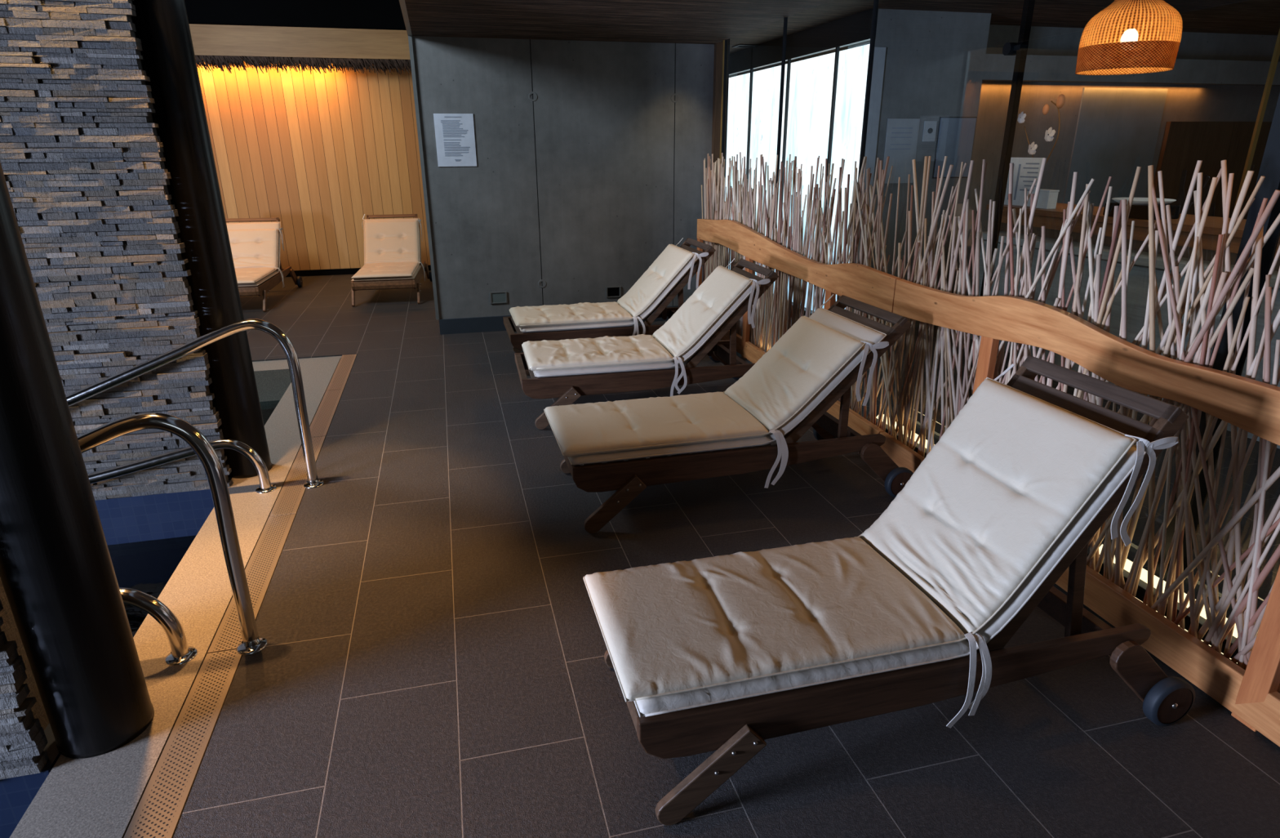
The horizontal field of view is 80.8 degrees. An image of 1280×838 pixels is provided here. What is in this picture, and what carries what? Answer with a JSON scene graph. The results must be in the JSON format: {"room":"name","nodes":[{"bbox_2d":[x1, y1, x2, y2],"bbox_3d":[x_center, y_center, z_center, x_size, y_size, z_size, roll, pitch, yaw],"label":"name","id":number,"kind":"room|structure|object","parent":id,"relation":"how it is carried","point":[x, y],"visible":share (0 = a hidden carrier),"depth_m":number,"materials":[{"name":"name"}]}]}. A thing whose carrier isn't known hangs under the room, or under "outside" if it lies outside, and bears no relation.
{"room":"spa","nodes":[
{"label":"spa","id":0,"kind":"room"},
{"bbox_2d":[0,577,48,779],"bbox_3d":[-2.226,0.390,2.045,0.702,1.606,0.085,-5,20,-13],"label":"wall","id":1,"kind":"structure","parent":0,"point":[23,739],"depth_m":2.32,"materials":[{"name":"stone"}]},
{"bbox_2d":[0,0,231,500],"bbox_3d":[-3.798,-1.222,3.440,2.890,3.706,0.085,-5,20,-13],"label":"wall","id":2,"kind":"structure","parent":0,"point":[147,314],"depth_m":3.81,"materials":[{"name":"stone"}]},
{"bbox_2d":[65,318,324,493],"bbox_3d":[-2.779,0.128,4.085,1.890,1.277,0.112,-5,20,-13],"label":"pool handrail","id":3,"kind":"object","parent":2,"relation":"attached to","point":[265,486],"visible":0.91,"depth_m":4.11,"materials":[{"name":"silver metal"}]},
{"bbox_2d":[0,475,231,837],"bbox_3d":[-4.666,1.899,2.208,5.640,1.320,9.090,-5,20,-13],"label":"wall","id":4,"kind":"structure","parent":0,"point":[128,519],"depth_m":4.31,"materials":[{"name":"blue tile"}]},
{"bbox_2d":[77,412,267,665],"bbox_3d":[-2.399,0.643,2.651,1.890,1.277,0.112,-5,20,-13],"label":"pool handrail","id":5,"kind":"object","parent":4,"relation":"attached to","point":[181,653],"visible":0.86,"depth_m":2.78,"materials":[{"name":"silver metal"}]},
{"bbox_2d":[9,357,340,837],"bbox_3d":[-4.551,1.361,2.193,5.953,0.301,9.360,-5,20,-13],"label":"pool edge","id":6,"kind":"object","parent":4,"relation":"on","point":[100,796],"depth_m":3.02,"materials":[{"name":"stone"}]},
{"bbox_2d":[0,161,154,758],"bbox_3d":[-1.828,-0.922,1.848,0.276,4.200,0.276,-5,20,-13],"label":"column","id":7,"kind":"structure","parent":6,"relation":"on","point":[58,577],"depth_m":2.24,"materials":[{"name":"black metal"}]},
{"bbox_2d":[131,0,271,478],"bbox_3d":[-2.410,-1.661,3.903,0.252,4.200,0.252,-5,20,-13],"label":"column","id":8,"kind":"structure","parent":6,"relation":"on","point":[162,28],"depth_m":4.02,"materials":[{"name":"black metal"}]},
{"bbox_2d":[107,400,279,636],"bbox_3d":[-4.666,1.557,2.074,5.640,0.015,9.070,-5,20,-13],"label":"pool water","id":9,"kind":"object","parent":4,"relation":"in","point":[147,566],"depth_m":4.14,"materials":[{"name":"blue liquid"}]},
{"bbox_2d":[252,355,341,363],"bbox_3d":[-4.496,1.343,2.262,6.095,0.288,9.470,-5,20,-13],"label":"trim","id":10,"kind":"structure","parent":4,"relation":"attached to","point":[331,356],"depth_m":7.10,"materials":[{"name":"stone"}]},
{"bbox_2d":[124,648,242,837],"bbox_3d":[-1.480,1.111,2.411,0.134,0.011,1.194,-5,20,-13],"label":"drain grate","id":11,"kind":"object","parent":10,"relation":"on","point":[158,812],"visible":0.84,"depth_m":2.46,"materials":[{"name":"metal"}]},
{"bbox_2d":[207,513,296,653],"bbox_3d":[-1.778,0.718,3.505,0.134,0.011,1.194,-5,20,-13],"label":"drain grate","id":12,"kind":"object","parent":10,"relation":"on","point":[260,570],"visible":0.84,"depth_m":3.49,"materials":[{"name":"metal"}]},
{"bbox_2d":[269,435,325,515],"bbox_3d":[-2.075,0.324,4.599,0.134,0.011,1.194,-5,20,-13],"label":"drain grate","id":13,"kind":"object","parent":10,"relation":"on","point":[288,501],"visible":0.76,"depth_m":4.39,"materials":[{"name":"metal"}]},
{"bbox_2d":[326,353,357,390],"bbox_3d":[-2.639,-0.424,6.678,0.134,0.011,1.154,-5,20,-13],"label":"drain grate","id":14,"kind":"object","parent":10,"relation":"on","point":[339,380],"visible":1,"depth_m":6.61,"materials":[{"name":"plastic"}]},
{"bbox_2d":[184,0,406,30],"bbox_3d":[-4.436,-3.335,3.463,7.600,0.830,14.700,-5,20,-13],"label":"ceiling","id":15,"kind":"structure","parent":0,"point":[341,14],"depth_m":10.15,"materials":[{"name":"black paint"}]},
{"bbox_2d":[189,23,410,59],"bbox_3d":[-6.129,-5.009,9.915,7.600,0.370,0.040,-5,20,-13],"label":"soffit","id":16,"kind":"structure","parent":15,"relation":"attached to","point":[206,39],"depth_m":10.25,"materials":[{"name":"brown wood"}]},
{"bbox_2d":[195,54,411,75],"bbox_3d":[-5.031,-4.859,10.317,5.109,0.238,0.168,-5,20,-13],"label":"fringe","id":17,"kind":"object","parent":16,"relation":"hanging from","point":[220,61],"visible":0.6,"depth_m":10.36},
{"bbox_2d":[196,58,430,270],"bbox_3d":[-5.571,-4.181,10.924,9.000,4.200,0.100,-5,20,-13],"label":"wall","id":18,"kind":"structure","parent":0,"point":[315,152],"depth_m":11.16,"materials":[{"name":"brown wood"}]},
{"bbox_2d":[285,264,431,276],"bbox_3d":[-5.544,-2.227,11.563,9.000,0.090,0.030,-5,20,-13],"label":"baseboard","id":19,"kind":"structure","parent":18,"relation":"attached to","point":[351,270],"depth_m":11.71,"materials":[{"name":"brown wood"}]},
{"bbox_2d":[309,389,343,436],"bbox_3d":[-2.360,-0.053,5.647,0.134,0.011,1.094,-5,20,-13],"label":"drain grate","id":20,"kind":"object","parent":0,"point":[320,424],"visible":0.8,"depth_m":5.59,"materials":[{"name":"plastic"}]},
{"bbox_2d":[411,35,714,319],"bbox_3d":[-0.728,-2.606,7.961,2.985,3.200,0.414,-5,20,-13],"label":"wall","id":21,"kind":"structure","parent":0,"point":[608,149],"depth_m":7.74,"materials":[{"name":"concrete"}]},
{"bbox_2d":[399,0,412,35],"bbox_3d":[-0.899,-2.556,2.176,0.040,1.360,10.090,-5,20,-13],"label":"trim","id":22,"kind":"structure","parent":21,"relation":"attached to","point":[402,4],"depth_m":5.99,"materials":[{"name":"grey metal"}]},
{"bbox_2d":[408,35,439,319],"bbox_3d":[-2.190,-2.873,7.459,0.033,3.740,0.430,-5,20,-13],"label":"trim","id":23,"kind":"structure","parent":21,"relation":"attached to","point":[410,38],"depth_m":7.40,"materials":[{"name":"grey metal"}]},
{"bbox_2d":[433,113,476,166],"bbox_3d":[-1.815,-2.740,7.389,0.376,0.487,0.008,-5,20,-13],"label":"notice sign","id":24,"kind":"object","parent":21,"relation":"attached to","point":[455,137],"visible":1,"depth_m":7.38,"materials":[{"name":"white paper"}]},
{"bbox_2d":[489,291,507,303],"bbox_3d":[-1.505,-1.291,7.995,0.180,0.122,0.012,-5,20,-13],"label":"wall socket","id":25,"kind":"object","parent":21,"relation":"attached to","point":[495,297],"visible":1,"depth_m":7.99,"materials":[{"name":"grey plastic"}]},
{"bbox_2d":[439,305,678,334],"bbox_3d":[-0.668,-1.105,8.280,2.990,0.158,0.028,-5,20,-13],"label":"baseboard","id":26,"kind":"structure","parent":21,"relation":"attached to","point":[491,323],"depth_m":8.00,"materials":[{"name":"stone"}]},
{"bbox_2d":[605,285,621,297],"bbox_3d":[-0.292,-1.401,8.284,0.170,0.118,0.012,-5,20,-13],"label":"wall socket","id":27,"kind":"object","parent":21,"relation":"attached to","point":[611,291],"visible":1,"depth_m":8.29,"materials":[{"name":"black plastic"}]},
{"bbox_2d":[711,41,722,267],"bbox_3d":[0.838,-2.573,8.138,0.125,3.000,0.070,-5,20,-13],"label":"trim","id":28,"kind":"structure","parent":21,"relation":"attached to","point":[717,64],"depth_m":7.85,"materials":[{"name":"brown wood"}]},
{"bbox_2d":[404,0,831,44],"bbox_3d":[0.567,-2.145,2.722,2.980,0.200,10.090,-5,20,-13],"label":"ceiling","id":29,"kind":"structure","parent":0,"point":[668,21],"depth_m":6.10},
{"bbox_2d":[173,271,1279,837],"bbox_3d":[1.046,-0.178,6.363,19.000,0.300,15.200,-5,20,-13],"label":"floor","id":30,"kind":"structure","parent":0,"point":[432,664],"depth_m":2.74,"materials":[{"name":"tile"}]},
{"bbox_2d":[225,217,302,311],"bbox_3d":[-5.127,-2.032,9.681,0.960,0.996,1.933,-4,20,-11],"label":"sun lounger","id":31,"kind":"object","parent":30,"relation":"on","point":[255,246],"visible":0.56,"depth_m":9.92,"materials":[{"name":"beige fabric"}]},
{"bbox_2d":[351,213,431,306],"bbox_3d":[-3.360,-2.196,10.105,0.930,0.996,1.933,-4,20,-10],"label":"sun lounger","id":32,"kind":"object","parent":30,"relation":"on","point":[392,246],"visible":0.99,"depth_m":10.28,"materials":[{"name":"beige fabric"}]},
{"bbox_2d":[502,237,720,374],"bbox_3d":[-0.255,-1.071,6.888,1.940,1.033,0.915,-5,20,-13],"label":"sun lounger","id":33,"kind":"object","parent":30,"relation":"on","point":[647,300],"visible":0.93,"depth_m":6.63,"materials":[{"name":"white fabric"}]},
{"bbox_2d":[514,257,778,429],"bbox_3d":[0.055,-0.608,5.616,1.940,1.024,0.915,-5,20,-12],"label":"sun lounger","id":34,"kind":"object","parent":30,"relation":"on","point":[696,329],"visible":0.97,"depth_m":5.36,"materials":[{"name":"white fabric"}]},
{"bbox_2d":[543,293,913,533],"bbox_3d":[0.476,-0.096,4.222,1.953,1.004,0.915,-5,20,-14],"label":"sun lounger","id":35,"kind":"object","parent":30,"relation":"on","point":[790,390],"visible":0.99,"depth_m":3.99,"materials":[{"name":"beige fabric"}]},
{"bbox_2d":[768,17,787,346],"bbox_3d":[1.197,-1.966,6.600,0.024,2.900,0.020,-5,20,-13],"label":"trim","id":36,"kind":"structure","parent":30,"relation":"on","point":[785,19],"depth_m":6.32,"materials":[{"name":"metal"}]},
{"bbox_2d":[853,0,878,255],"bbox_3d":[1.543,-1.506,5.324,0.024,2.900,0.020,-5,20,-13],"label":"trim","id":37,"kind":"structure","parent":30,"relation":"on","point":[875,2],"depth_m":5.05,"materials":[{"name":"metal"}]},
{"bbox_2d":[880,413,890,435],"bbox_3d":[1.665,0.031,4.950,0.092,0.108,0.111,-5,20,-13],"label":"floor light","id":38,"kind":"object","parent":30,"relation":"on","point":[886,429],"depth_m":5.03,"materials":[{"name":"metal"}]},
{"bbox_2d":[582,355,1195,825],"bbox_3d":[0.820,0.454,2.527,1.943,1.117,0.860,-5,20,-13],"label":"sun lounger","id":39,"kind":"object","parent":30,"relation":"on","point":[727,655],"visible":1,"depth_m":2.35,"materials":[{"name":"white fabric"}]},
{"bbox_2d":[902,425,919,452],"bbox_3d":[1.733,0.123,4.699,0.092,0.113,0.183,-5,20,-13],"label":"floor light","id":40,"kind":"object","parent":30,"relation":"on","point":[916,449],"depth_m":4.74,"materials":[{"name":"metal"}]},
{"bbox_2d":[924,439,927,457],"bbox_3d":[1.772,0.176,4.554,0.092,0.111,0.021,-5,20,-13],"label":"floor light","id":41,"kind":"object","parent":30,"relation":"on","point":[926,444],"depth_m":4.63,"materials":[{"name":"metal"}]},
{"bbox_2d":[696,151,1279,746],"bbox_3d":[1.478,-0.766,4.840,0.137,1.838,7.540,-5,20,-12],"label":"screen","id":42,"kind":"object","parent":30,"relation":"on","point":[1250,688],"visible":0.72,"depth_m":3.08,"materials":[{"name":"brown wood"}]},
{"bbox_2d":[964,0,1035,404],"bbox_3d":[1.921,-1.098,4.040,0.035,3.000,0.035,-5,20,-13],"label":"trim","id":43,"kind":"structure","parent":30,"relation":"on","point":[1028,5],"depth_m":3.88,"materials":[{"name":"black metal"}]},
{"bbox_2d":[1002,42,1027,55],"bbox_3d":[1.889,-1.868,3.787,0.060,0.060,0.105,-5,20,-13],"label":"fitting","id":44,"kind":"object","parent":43,"relation":"attached to","point":[1009,48],"visible":1,"depth_m":3.78,"materials":[{"name":"metal"}]},
{"bbox_2d":[1098,543,1102,554],"bbox_3d":[2.095,0.574,3.356,0.092,0.050,0.015,-5,20,-13],"label":"floor light","id":45,"kind":"object","parent":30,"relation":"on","point":[1100,547],"depth_m":3.43,"materials":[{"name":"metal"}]},
{"bbox_2d":[1098,557,1107,576],"bbox_3d":[2.104,0.654,3.347,0.092,0.082,0.032,-5,20,-13],"label":"floor light","id":46,"kind":"object","parent":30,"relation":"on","point":[1101,571],"depth_m":3.35,"materials":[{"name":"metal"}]},
{"bbox_2d":[1112,555,1115,569],"bbox_3d":[2.115,0.624,3.292,0.092,0.065,0.010,-5,20,-13],"label":"floor light","id":47,"kind":"object","parent":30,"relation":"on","point":[1113,563],"depth_m":3.34,"materials":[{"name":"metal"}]},
{"bbox_2d":[970,202,1279,448],"bbox_3d":[4.174,-0.947,6.086,1.030,1.300,3.650,-5,20,-13],"label":"counter","id":48,"kind":"object","parent":30,"relation":"on","point":[1139,275],"depth_m":5.90,"materials":[{"name":"brown wood"}]},
{"bbox_2d":[1004,157,1042,206],"bbox_3d":[3.662,-2.279,7.217,0.008,0.440,0.400,-11,22,-27],"label":"menu sheet","id":49,"kind":"object","parent":48,"relation":"on","point":[1025,170],"visible":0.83,"depth_m":7.20,"materials":[{"name":"white paper"}]},
{"bbox_2d":[1017,93,1065,164],"bbox_3d":[3.782,-2.552,7.176,0.160,0.980,0.639,-5,20,-13],"label":"orchid","id":50,"kind":"object","parent":48,"relation":"on","point":[1060,100],"visible":0.66,"depth_m":6.94,"materials":[{"name":"plant"}]},
{"bbox_2d":[1033,188,1059,208],"bbox_3d":[3.733,-2.030,6.931,0.108,0.165,0.208,-5,20,-13],"label":"box","id":51,"kind":"object","parent":48,"relation":"on","point":[1047,198],"visible":0.87,"depth_m":6.86,"materials":[{"name":"white plastic"}]},
{"bbox_2d":[986,202,1279,241],"bbox_3d":[4.282,-1.545,5.900,0.800,0.050,3.650,-5,20,-13],"label":"countertop","id":52,"kind":"structure","parent":48,"relation":"on","point":[1214,224],"depth_m":5.92,"materials":[{"name":"brown wood"}]},
{"bbox_2d":[1102,196,1181,219],"bbox_3d":[4.029,-1.694,6.036,0.440,0.140,0.440,-5,20,-13],"label":"tray","id":53,"kind":"object","parent":48,"relation":"on","point":[1140,206],"visible":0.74,"depth_m":5.89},
{"bbox_2d":[1122,558,1133,582],"bbox_3d":[2.131,0.648,3.231,0.092,0.107,0.034,-5,20,-13],"label":"floor light","id":54,"kind":"object","parent":30,"relation":"on","point":[1128,564],"depth_m":3.28,"materials":[{"name":"metal"}]},
{"bbox_2d":[1135,567,1147,601],"bbox_3d":[2.152,0.692,3.161,0.092,0.142,0.040,-5,20,-13],"label":"floor light","id":55,"kind":"object","parent":30,"relation":"on","point":[1141,588],"depth_m":3.18,"materials":[{"name":"metal"}]},
{"bbox_2d":[1153,574,1159,599],"bbox_3d":[2.166,0.689,3.100,0.092,0.095,0.040,-5,20,-13],"label":"floor light","id":56,"kind":"object","parent":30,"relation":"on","point":[1156,579],"depth_m":3.16,"materials":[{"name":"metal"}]},
{"bbox_2d":[1162,580,1165,593],"bbox_3d":[2.174,0.680,3.066,0.092,0.054,0.012,-5,20,-13],"label":"floor light","id":57,"kind":"object","parent":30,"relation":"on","point":[1164,582],"depth_m":3.13,"materials":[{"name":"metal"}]},
{"bbox_2d":[1164,599,1168,617],"bbox_3d":[2.183,0.766,3.060,0.092,0.077,0.013,-5,20,-13],"label":"floor light","id":58,"kind":"object","parent":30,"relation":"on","point":[1165,615],"depth_m":3.06,"materials":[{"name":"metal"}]},
{"bbox_2d":[1176,592,1179,617],"bbox_3d":[2.192,0.740,3.011,0.092,0.098,0.022,-5,20,-13],"label":"floor light","id":59,"kind":"object","parent":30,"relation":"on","point":[1178,603],"depth_m":3.02,"materials":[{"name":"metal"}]},
{"bbox_2d":[1184,612,1190,631],"bbox_3d":[2.206,0.796,2.977,0.092,0.080,0.027,-5,20,-13],"label":"floor light","id":60,"kind":"object","parent":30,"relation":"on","point":[1187,619],"depth_m":2.97,"materials":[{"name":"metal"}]},
{"bbox_2d":[1197,605,1206,631],"bbox_3d":[2.218,0.772,2.915,0.092,0.113,0.026,-5,20,-13],"label":"floor light","id":61,"kind":"object","parent":30,"relation":"on","point":[1202,617],"depth_m":2.95,"materials":[{"name":"metal"}]},
{"bbox_2d":[1200,628,1208,641],"bbox_3d":[2.225,0.830,2.910,0.092,0.063,0.015,-5,20,-13],"label":"floor light","id":62,"kind":"object","parent":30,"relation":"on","point":[1202,639],"depth_m":2.90,"materials":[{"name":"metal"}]},
{"bbox_2d":[1154,93,1279,581],"bbox_3d":[2.248,-0.627,2.732,0.070,3.000,0.080,-5,20,-13],"label":"trim","id":63,"kind":"structure","parent":30,"relation":"on","point":[1269,168],"depth_m":2.74,"materials":[{"name":"metal"}]},
{"bbox_2d":[1221,635,1227,654],"bbox_3d":[2.243,0.846,2.839,0.092,0.084,0.014,-5,20,-13],"label":"floor light","id":64,"kind":"object","parent":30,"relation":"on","point":[1224,642],"depth_m":2.83,"materials":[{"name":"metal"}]},
{"bbox_2d":[1229,622,1237,648],"bbox_3d":[2.249,0.804,2.798,0.092,0.104,0.019,-5,20,-13],"label":"floor light","id":65,"kind":"object","parent":30,"relation":"on","point":[1234,636],"depth_m":2.84,"materials":[{"name":"metal"}]},
{"bbox_2d":[1228,646,1238,659],"bbox_3d":[2.254,0.869,2.804,0.092,0.067,0.022,-5,20,-13],"label":"floor light","id":66,"kind":"object","parent":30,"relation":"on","point":[1236,651],"depth_m":2.79,"materials":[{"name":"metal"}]},
{"bbox_2d":[1232,27,1279,212],"bbox_3d":[6.415,-2.564,7.967,0.050,3.040,0.030,-5,20,-13],"label":"trim","id":67,"kind":"structure","parent":30,"relation":"on","point":[1276,54],"depth_m":7.74,"materials":[{"name":"brown wood"}]},
{"bbox_2d":[728,8,1279,327],"bbox_3d":[4.202,-3.320,10.094,7.600,3.040,4.500,-5,20,-13],"label":"wall","id":68,"kind":"structure","parent":0,"point":[934,65],"depth_m":8.08,"materials":[{"name":"paint"}]},
{"bbox_2d":[718,40,724,219],"bbox_3d":[0.833,-2.393,7.878,0.007,2.840,0.030,-5,20,-13],"label":"trim","id":69,"kind":"structure","parent":68,"relation":"attached to","point":[723,46],"depth_m":7.57,"materials":[{"name":"brown metal"}]},
{"bbox_2d":[718,38,729,244],"bbox_3d":[0.860,-2.476,7.869,0.055,3.000,0.055,-5,20,-13],"label":"trim","id":70,"kind":"structure","parent":68,"relation":"attached to","point":[726,51],"depth_m":7.58,"materials":[{"name":"metal"}]},
{"bbox_2d":[728,8,878,315],"bbox_3d":[1.628,-3.066,9.431,0.060,3.040,4.400,-5,20,-13],"label":"window frame","id":71,"kind":"structure","parent":68,"relation":"attached to","point":[854,28],"depth_m":8.21,"materials":[{"name":"metal"}]},
{"bbox_2d":[851,46,885,312],"bbox_3d":[2.238,-2.197,7.488,0.150,2.720,0.015,-5,20,-13],"label":"trim","id":72,"kind":"structure","parent":68,"relation":"attached to","point":[879,55],"depth_m":7.22,"materials":[{"name":"grey metal"}]},
{"bbox_2d":[882,118,919,182],"bbox_3d":[2.574,-2.643,7.422,0.350,0.600,0.008,-5,20,-13],"label":"notice sign","id":73,"kind":"object","parent":68,"relation":"attached to","point":[902,134],"visible":0.98,"depth_m":7.41,"materials":[{"name":"white paper"}]},
{"bbox_2d":[922,120,937,141],"bbox_3d":[2.865,-2.842,7.424,0.140,0.190,0.016,-5,20,-13],"label":"wall switch","id":74,"kind":"object","parent":68,"relation":"attached to","point":[930,126],"visible":1,"depth_m":7.42,"materials":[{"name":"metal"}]},
{"bbox_2d":[932,116,977,177],"bbox_3d":[3.162,-2.723,7.546,0.420,0.580,0.020,-5,20,-13],"label":"wall panel","id":75,"kind":"object","parent":68,"relation":"attached to","point":[956,135],"visible":0.91,"depth_m":7.52,"materials":[{"name":"metal"}]},
{"bbox_2d":[1062,87,1168,206],"bbox_3d":[5.506,-2.587,8.913,1.150,2.450,0.020,-5,20,-13],"label":"wall panel","id":76,"kind":"object","parent":68,"relation":"attached to","point":[1117,131],"depth_m":8.67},
{"bbox_2d":[982,53,1279,85],"bbox_3d":[5.887,-3.700,8.012,5.230,0.230,0.120,-5,20,-13],"label":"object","id":77,"kind":"structure","parent":68,"relation":"attached to","point":[997,67],"depth_m":7.84,"materials":[{"name":"concrete"}]},
{"bbox_2d":[1153,121,1271,219],"bbox_3d":[7.135,-2.566,9.341,2.000,2.100,0.060,-5,20,-13],"label":"door","id":78,"kind":"structure","parent":68,"relation":"in","point":[1184,144],"depth_m":9.02,"materials":[{"name":"brown wood"}]},
{"bbox_2d":[729,0,1279,62],"bbox_3d":[5.152,-3.527,5.944,7.640,0.160,12.600,-5,20,-13],"label":"ceiling","id":79,"kind":"structure","parent":0,"point":[1221,16],"depth_m":7.22,"materials":[{"name":"black paint"}]},
{"bbox_2d":[732,44,759,48],"bbox_3d":[1.435,-4.665,9.406,0.500,0.014,0.260,-5,20,-13],"label":"ceiling vent","id":80,"kind":"object","parent":79,"relation":"in","point":[747,46],"visible":0.64,"depth_m":9.34,"materials":[{"name":"metal"}]},
{"bbox_2d":[1075,0,1182,75],"bbox_3d":[2.870,-2.433,4.336,0.510,0.780,0.510,-5,20,-13],"label":"pendant lamp","id":81,"kind":"object","parent":79,"relation":"hanging from","point":[1133,51],"visible":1,"depth_m":4.24,"materials":[{"name":"wicker"}]},
{"label":"outside","id":82,"kind":"structure","parent":0,"visible":0},
{"bbox_2d":[724,44,869,311],"bbox_3d":[1.792,-2.963,9.540,0.010,2.810,4.350,-5,20,-13],"label":"window","id":83,"kind":"structure","parent":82,"point":[811,79],"depth_m":8.77,"materials":[{"name":"white glass"}]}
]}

